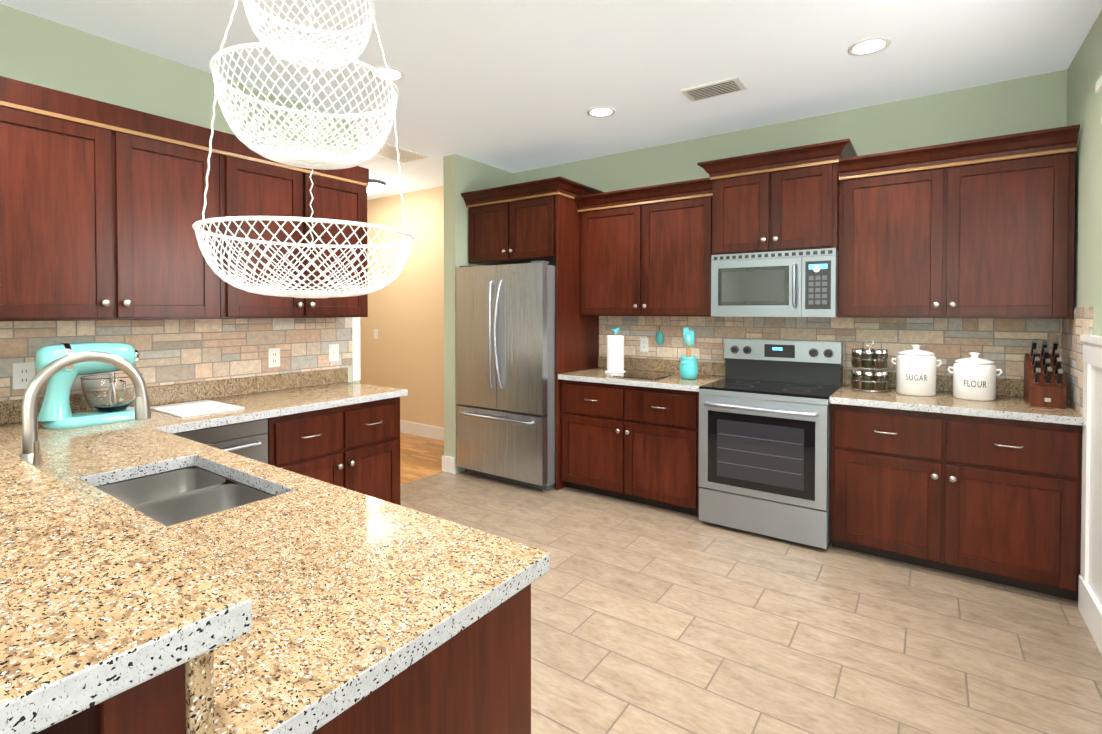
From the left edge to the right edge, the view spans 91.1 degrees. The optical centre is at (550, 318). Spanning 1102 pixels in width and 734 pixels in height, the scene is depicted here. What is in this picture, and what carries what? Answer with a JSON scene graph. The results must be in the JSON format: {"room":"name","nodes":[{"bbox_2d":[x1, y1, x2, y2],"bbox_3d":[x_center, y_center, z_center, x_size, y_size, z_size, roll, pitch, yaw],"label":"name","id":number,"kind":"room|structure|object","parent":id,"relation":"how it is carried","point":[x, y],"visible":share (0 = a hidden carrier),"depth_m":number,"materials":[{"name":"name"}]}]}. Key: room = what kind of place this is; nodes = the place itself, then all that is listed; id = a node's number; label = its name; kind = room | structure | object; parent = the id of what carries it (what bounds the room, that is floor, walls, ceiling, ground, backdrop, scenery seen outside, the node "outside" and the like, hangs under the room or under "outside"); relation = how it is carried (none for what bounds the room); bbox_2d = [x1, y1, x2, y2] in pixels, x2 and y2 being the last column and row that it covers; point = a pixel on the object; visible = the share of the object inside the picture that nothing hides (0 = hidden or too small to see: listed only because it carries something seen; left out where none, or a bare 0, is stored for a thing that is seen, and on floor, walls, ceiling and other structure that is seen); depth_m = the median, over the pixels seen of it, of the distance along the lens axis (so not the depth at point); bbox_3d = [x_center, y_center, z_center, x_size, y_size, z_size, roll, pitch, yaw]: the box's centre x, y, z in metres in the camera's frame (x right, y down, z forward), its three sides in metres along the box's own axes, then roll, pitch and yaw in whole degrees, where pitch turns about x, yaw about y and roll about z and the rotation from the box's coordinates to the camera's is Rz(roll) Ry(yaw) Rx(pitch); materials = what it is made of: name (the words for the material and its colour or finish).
{"room":"kitchen","nodes":[
{"label":"kitchen","id":0,"kind":"room"},
{"bbox_2d":[0,4,512,472],"bbox_3d":[-3.054,0.011,1.608,0.140,2.760,9.150,1,1,35],"label":"wall","id":1,"kind":"structure","parent":0,"point":[40,51],"depth_m":2.91,"materials":[{"name":"green paint"}]},
{"bbox_2d":[0,88,227,320],"bbox_3d":[-2.105,-0.442,2.530,0.347,0.900,0.900,1,1,35],"label":"upper cabinet","id":2,"kind":"object","parent":1,"relation":"attached to","point":[101,206],"depth_m":2.39,"materials":[{"name":"brown wood"}]},
{"bbox_2d":[0,317,352,400],"bbox_3d":[-2.044,0.179,2.920,0.011,0.357,2.215,1,1,35],"label":"backsplash","id":3,"kind":"structure","parent":1,"relation":"attached to","point":[176,351],"depth_m":3.01,"materials":[{"name":"tile"}]},
{"bbox_2d":[13,362,34,389],"bbox_3d":[-2.372,0.260,2.434,0.008,0.116,0.072,1,1,35],"label":"electrical outlet","id":4,"kind":"object","parent":3,"relation":"attached to","point":[23,374],"visible":0.96,"depth_m":2.43,"materials":[{"name":"white plastic"}]},
{"bbox_2d":[268,348,279,366],"bbox_3d":[-1.722,0.246,3.364,0.008,0.116,0.072,1,1,35],"label":"electrical outlet","id":5,"kind":"object","parent":3,"relation":"attached to","point":[273,357],"visible":1,"depth_m":3.36,"materials":[{"name":"white plastic"}]},
{"bbox_2d":[329,344,338,361],"bbox_3d":[-1.484,0.237,3.700,0.012,0.116,0.072,1,1,35],"label":"light switch","id":6,"kind":"object","parent":3,"relation":"attached to","point":[333,352],"visible":1,"depth_m":3.70,"materials":[{"name":"white plastic"}]},
{"bbox_2d":[224,144,368,318],"bbox_3d":[-1.589,-0.452,3.267,0.347,0.900,0.900,1,1,35],"label":"upper cabinet","id":7,"kind":"object","parent":1,"relation":"attached to","point":[255,184],"depth_m":3.11,"materials":[{"name":"brown wood"}]},
{"bbox_2d":[352,317,360,380],"bbox_3d":[-1.391,-0.243,3.848,0.012,1.375,0.064,1,1,35],"label":"door frame","id":8,"kind":"structure","parent":1,"relation":"attached to","point":[356,347],"depth_m":3.85,"materials":[{"name":"white wood"}]},
{"bbox_2d":[400,432,443,484],"bbox_3d":[-2.745,1.359,6.001,4.370,0.060,1.870,1,1,35],"label":"floor","id":9,"kind":"structure","parent":0,"point":[420,457],"depth_m":5.20,"materials":[{"name":"brown wood"}]},
{"bbox_2d":[0,0,1101,199],"bbox_3d":[-3.132,-1.401,1.716,8.604,0.060,9.270,1,1,35],"label":"ceiling","id":10,"kind":"structure","parent":0,"point":[513,86],"depth_m":2.88,"materials":[{"name":"white paint"}]},
{"bbox_2d":[192,0,413,297],"bbox_3d":[-0.368,-0.694,0.823,0.306,1.326,0.306,1,1,35],"label":"hanging basket","id":11,"kind":"object","parent":10,"relation":"hanging from","point":[305,55],"visible":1,"depth_m":0.77,"materials":[{"name":"white metal"}]},
{"bbox_2d":[367,179,385,192],"bbox_3d":[-1.890,-1.371,5.675,0.300,0.110,0.300,1,1,35],"label":"light","id":12,"kind":"object","parent":10,"relation":"attached to","point":[376,186],"visible":0.69,"depth_m":5.59,"materials":[{"name":"white"}]},
{"bbox_2d":[370,66,404,81],"bbox_3d":[-0.928,-1.385,3.073,0.190,0.008,0.190,1,1,35],"label":"recessed light","id":13,"kind":"object","parent":10,"relation":"in","point":[395,74],"visible":0.69,"depth_m":3.06,"materials":[{"name":"white"}]},
{"bbox_2d":[358,137,428,162],"bbox_3d":[-1.385,-1.402,4.540,0.330,0.015,0.660,1,1,35],"label":"ceiling vent","id":14,"kind":"object","parent":10,"relation":"in","point":[388,151],"visible":0.6,"depth_m":4.60,"materials":[{"name":"white metal"}]},
{"bbox_2d":[587,107,614,117],"bbox_3d":[0.339,-1.394,3.663,0.190,0.008,0.190,1,1,35],"label":"recessed light","id":15,"kind":"object","parent":10,"relation":"in","point":[599,112],"visible":1,"depth_m":3.66,"materials":[{"name":"white"}]},
{"bbox_2d":[681,76,746,101],"bbox_3d":[0.988,-1.385,3.282,0.340,0.013,0.200,1,1,35],"label":"ceiling vent","id":16,"kind":"object","parent":10,"relation":"in","point":[716,88],"visible":1,"depth_m":3.27,"materials":[{"name":"white metal"}]},
{"bbox_2d":[848,37,890,55],"bbox_3d":[1.619,-1.381,2.754,0.190,0.008,0.190,1,1,35],"label":"recessed light","id":17,"kind":"object","parent":10,"relation":"in","point":[868,46],"visible":1,"depth_m":2.75,"materials":[{"name":"white"}]},
{"bbox_2d":[360,69,1067,427],"bbox_3d":[-0.509,-0.043,5.484,8.604,2.760,0.120,1,1,35],"label":"wall","id":18,"kind":"structure","parent":0,"point":[404,317],"depth_m":4.55,"materials":[{"name":"green paint"}]},
{"bbox_2d":[374,329,377,338],"bbox_3d":[-2.122,0.192,6.535,0.072,0.116,0.012,1,1,35],"label":"light switch","id":19,"kind":"object","parent":18,"relation":"attached to","point":[375,333],"visible":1,"depth_m":6.53,"materials":[{"name":"white plastic"}]},
{"bbox_2d":[465,188,596,267],"bbox_3d":[-0.167,-0.751,4.764,0.952,0.535,0.646,1,1,35],"label":"upper cabinet","id":20,"kind":"object","parent":18,"relation":"attached to","point":[540,224],"depth_m":4.42,"materials":[{"name":"brown wood"}]},
{"bbox_2d":[577,188,711,316],"bbox_3d":[0.789,-0.467,4.282,1.131,0.900,0.346,1,1,35],"label":"upper cabinet","id":21,"kind":"object","parent":18,"relation":"attached to","point":[637,255],"depth_m":4.11,"materials":[{"name":"brown wood"}]},
{"bbox_2d":[709,152,848,255],"bbox_3d":[1.551,-0.721,3.702,0.774,0.565,0.416,1,1,35],"label":"upper cabinet","id":22,"kind":"object","parent":18,"relation":"attached to","point":[778,205],"depth_m":3.50,"materials":[{"name":"brown wood"}]},
{"bbox_2d":[711,248,838,316],"bbox_3d":[1.534,-0.223,3.684,0.770,0.425,0.476,1,1,35],"label":"microwave","id":23,"kind":"object","parent":22,"relation":"attached to","point":[797,283],"visible":1,"depth_m":3.50,"materials":[{"name":"grey metal"}]},
{"bbox_2d":[599,307,1092,413],"bbox_3d":[1.465,0.005,3.626,2.996,0.885,0.659,1,1,35],"label":"backsplash","id":24,"kind":"structure","parent":18,"relation":"attached to","point":[1004,345],"depth_m":3.50,"materials":[{"name":"tile"}]},
{"bbox_2d":[640,338,647,351],"bbox_3d":[0.775,0.220,4.495,0.072,0.116,0.008,1,1,35],"label":"electrical outlet","id":25,"kind":"object","parent":24,"relation":"attached to","point":[643,344],"visible":1,"depth_m":4.49,"materials":[{"name":"white plastic"}]},
{"bbox_2d":[656,324,663,344],"bbox_3d":[0.888,0.135,4.403,0.068,0.174,0.028,1,1,35],"label":"mitt","id":26,"kind":"object","parent":24,"relation":"hanging from","point":[659,337],"visible":0.92,"depth_m":4.39,"materials":[{"name":"teal fabric"}]},
{"bbox_2d":[838,136,1077,318],"bbox_3d":[2.330,-0.452,3.203,1.074,0.900,0.346,1,1,35],"label":"upper cabinet","id":27,"kind":"object","parent":18,"relation":"attached to","point":[981,228],"depth_m":3.02,"materials":[{"name":"brown wood"}]},
{"bbox_2d":[400,471,1101,733],"bbox_3d":[-3.132,1.419,1.756,8.604,0.060,9.270,1,1,35],"label":"floor","id":28,"kind":"structure","parent":0,"point":[647,619],"depth_m":2.36,"materials":[{"name":"beige tile"}]},
{"bbox_2d":[174,418,267,463],"bbox_3d":[-1.829,0.942,2.663,0.632,0.868,0.594,1,1,35],"label":"dishwasher","id":29,"kind":"object","parent":28,"relation":"on","point":[248,439],"visible":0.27,"depth_m":2.62,"materials":[{"name":"grey metal"}]},
{"bbox_2d":[35,467,530,733],"bbox_3d":[-1.422,0.878,1.488,2.681,1.029,1.004,1,1,35],"label":"base cabinet","id":30,"kind":"object","parent":28,"relation":"on","point":[474,677],"depth_m":0.91,"materials":[{"name":"brown wood"}]},
{"bbox_2d":[0,392,549,733],"bbox_3d":[-1.298,0.439,1.630,2.712,0.154,0.658,1,1,35],"label":"countertop","id":31,"kind":"structure","parent":30,"relation":"on","point":[355,596],"depth_m":1.06,"materials":[{"name":"stone"}]},
{"bbox_2d":[19,351,150,469],"bbox_3d":[-1.338,0.287,1.570,0.103,0.381,0.313,1,1,35],"label":"faucet","id":32,"kind":"object","parent":31,"relation":"on","point":[31,453],"visible":0.73,"depth_m":1.51,"materials":[{"name":"silver metal"}]},
{"bbox_2d":[34,342,142,428],"bbox_3d":[-2.034,0.285,2.416,0.274,0.360,0.388,1,1,35],"label":"stand mixer","id":33,"kind":"object","parent":31,"relation":"on","point":[110,396],"visible":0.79,"depth_m":2.38,"materials":[{"name":"teal metal"}]},
{"bbox_2d":[0,445,251,733],"bbox_3d":[-1.596,0.346,1.221,2.692,0.042,0.480,1,1,35],"label":"raised bar","id":34,"kind":"object","parent":31,"relation":"on","point":[99,604],"visible":1,"depth_m":0.63,"materials":[{"name":"stone"}]},
{"bbox_2d":[96,466,274,526],"bbox_3d":[-1.063,0.618,1.566,0.680,0.200,0.350,1,1,35],"label":"sink","id":35,"kind":"object","parent":31,"relation":"in","point":[172,497],"visible":0.17,"depth_m":1.68,"materials":[{"name":"silver metal"}]},
{"bbox_2d":[267,397,399,504],"bbox_3d":[-1.422,0.931,3.252,0.659,0.874,0.830,1,1,35],"label":"base cabinet","id":36,"kind":"object","parent":28,"relation":"on","point":[355,447],"visible":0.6,"depth_m":3.10,"materials":[{"name":"brown wood"}]},
{"bbox_2d":[146,368,407,418],"bbox_3d":[-1.562,0.426,3.051,0.650,0.139,1.365,1,1,35],"label":"countertop","id":37,"kind":"structure","parent":36,"relation":"on","point":[266,396],"depth_m":3.15,"materials":[{"name":"stone"}]},
{"bbox_2d":[150,400,243,417],"bbox_3d":[-1.807,0.457,2.750,0.420,0.008,0.280,1,1,35],"label":"cutting board","id":38,"kind":"object","parent":37,"relation":"on","point":[192,408],"visible":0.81,"depth_m":2.71,"materials":[{"name":"white plastic"}]},
{"bbox_2d":[456,261,555,491],"bbox_3d":[-0.233,0.451,4.668,0.910,1.795,0.852,1,1,35],"label":"fridge","id":39,"kind":"object","parent":28,"relation":"on","point":[506,369],"visible":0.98,"depth_m":4.30,"materials":[{"name":"grey metal"}]},
{"bbox_2d":[561,380,698,515],"bbox_3d":[0.700,0.918,4.173,1.131,0.874,0.659,1,1,35],"label":"base cabinet","id":40,"kind":"object","parent":28,"relation":"on","point":[637,444],"visible":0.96,"depth_m":3.90,"materials":[{"name":"brown wood"}]},
{"bbox_2d":[558,356,724,391],"bbox_3d":[0.703,0.411,4.167,1.133,0.139,0.652,1,1,35],"label":"countertop","id":41,"kind":"structure","parent":40,"relation":"on","point":[709,372],"depth_m":4.16,"materials":[{"name":"stone"}]},
{"bbox_2d":[605,327,625,373],"bbox_3d":[0.517,0.256,4.342,0.170,0.364,0.170,1,1,35],"label":"paper towel holder","id":42,"kind":"object","parent":41,"relation":"on","point":[615,353],"visible":0.98,"depth_m":4.29,"materials":[{"name":"white paper"}]},
{"bbox_2d":[608,372,671,379],"bbox_3d":[0.676,0.437,4.100,0.380,0.009,0.300,1,1,35],"label":"glass cutting board","id":43,"kind":"object","parent":41,"relation":"on","point":[640,375],"visible":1,"depth_m":4.07,"materials":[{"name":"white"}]},
{"bbox_2d":[679,328,697,379],"bbox_3d":[1.007,0.257,3.951,0.132,0.373,0.132,1,1,35],"label":"utensil crock","id":44,"kind":"object","parent":41,"relation":"on","point":[688,368],"visible":1,"depth_m":3.92,"materials":[{"name":"teal ceramic"}]},
{"bbox_2d":[699,338,842,548],"bbox_3d":[1.448,0.761,3.575,0.766,1.205,0.712,1,1,35],"label":"range","id":45,"kind":"object","parent":28,"relation":"on","point":[765,450],"visible":0.96,"depth_m":3.38,"materials":[{"name":"grey metal"}]},
{"bbox_2d":[830,404,1081,600],"bbox_3d":[2.240,0.933,3.095,1.074,0.874,0.659,1,1,35],"label":"base cabinet","id":46,"kind":"object","parent":28,"relation":"on","point":[996,500],"visible":0.96,"depth_m":2.81,"materials":[{"name":"brown wood"}]},
{"bbox_2d":[829,370,1084,425],"bbox_3d":[2.241,0.426,3.091,1.078,0.139,0.652,1,1,35],"label":"countertop","id":47,"kind":"structure","parent":46,"relation":"on","point":[1009,402],"depth_m":2.97,"materials":[{"name":"stone"}]},
{"bbox_2d":[850,339,889,391],"bbox_3d":[1.982,0.291,3.366,0.212,0.322,0.212,1,1,35],"label":"spice rack","id":48,"kind":"object","parent":47,"relation":"on","point":[868,379],"visible":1,"depth_m":3.30,"materials":[{"name":"silver metal"}]},
{"bbox_2d":[891,344,941,395],"bbox_3d":[2.184,0.305,3.236,0.256,0.297,0.201,1,1,35],"label":"sugar canister","id":49,"kind":"object","parent":47,"relation":"on","point":[916,366],"visible":1,"depth_m":3.16,"materials":[{"name":"white ceramic"}]},
{"bbox_2d":[947,352,1002,400],"bbox_3d":[2.404,0.325,3.071,0.250,0.262,0.195,1,1,35],"label":"flour canister","id":50,"kind":"object","parent":47,"relation":"on","point":[974,376],"visible":1,"depth_m":3.00,"materials":[{"name":"white ceramic"}]},
{"bbox_2d":[1024,338,1065,408],"bbox_3d":[2.602,0.284,2.848,0.136,0.350,0.288,1,1,35],"label":"knife block","id":51,"kind":"object","parent":47,"relation":"on","point":[1044,384],"visible":1,"depth_m":2.80,"materials":[{"name":"brown wood"}]},
{"bbox_2d":[1066,10,1101,414],"bbox_3d":[0.308,0.044,-0.745,0.120,2.760,9.150,1,1,35],"label":"wall","id":52,"kind":"structure","parent":0,"point":[1084,99],"depth_m":2.60,"materials":[{"name":"green paint"}]},
{"bbox_2d":[1078,335,1101,654],"bbox_3d":[0.068,0.777,-0.942,0.036,1.300,8.535,1,1,35],"label":"wainscot","id":53,"kind":"structure","parent":52,"relation":"attached to","point":[1090,594],"depth_m":2.43,"materials":[{"name":"white wood"}]},
{"bbox_2d":[1095,75,1101,123],"bbox_3d":[1.959,-0.451,1.755,0.050,1.080,1.310,1,1,35],"label":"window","id":54,"kind":"structure","parent":52,"relation":"in","point":[1098,87],"depth_m":2.26,"materials":[{"name":"white"}]},
{"bbox_3d":[-4.916,-0.008,2.984,4.490,2.760,9.270,1,1,35],"label":"wall","id":55,"kind":"structure","parent":0,"visible":0},
{"bbox_2d":[400,420,443,440],"bbox_3d":[-2.283,1.253,6.660,4.370,0.135,0.016,1,1,35],"label":"baseboard","id":56,"kind":"structure","parent":55,"relation":"attached to","point":[437,433],"depth_m":6.06,"materials":[{"name":"white"}]},
{"bbox_2d":[442,455,455,471],"bbox_3d":[-0.738,1.275,5.073,0.015,0.135,0.767,1,1,35],"label":"baseboard","id":57,"kind":"structure","parent":55,"relation":"attached to","point":[448,463],"depth_m":4.72,"materials":[{"name":"white"}]}
]}

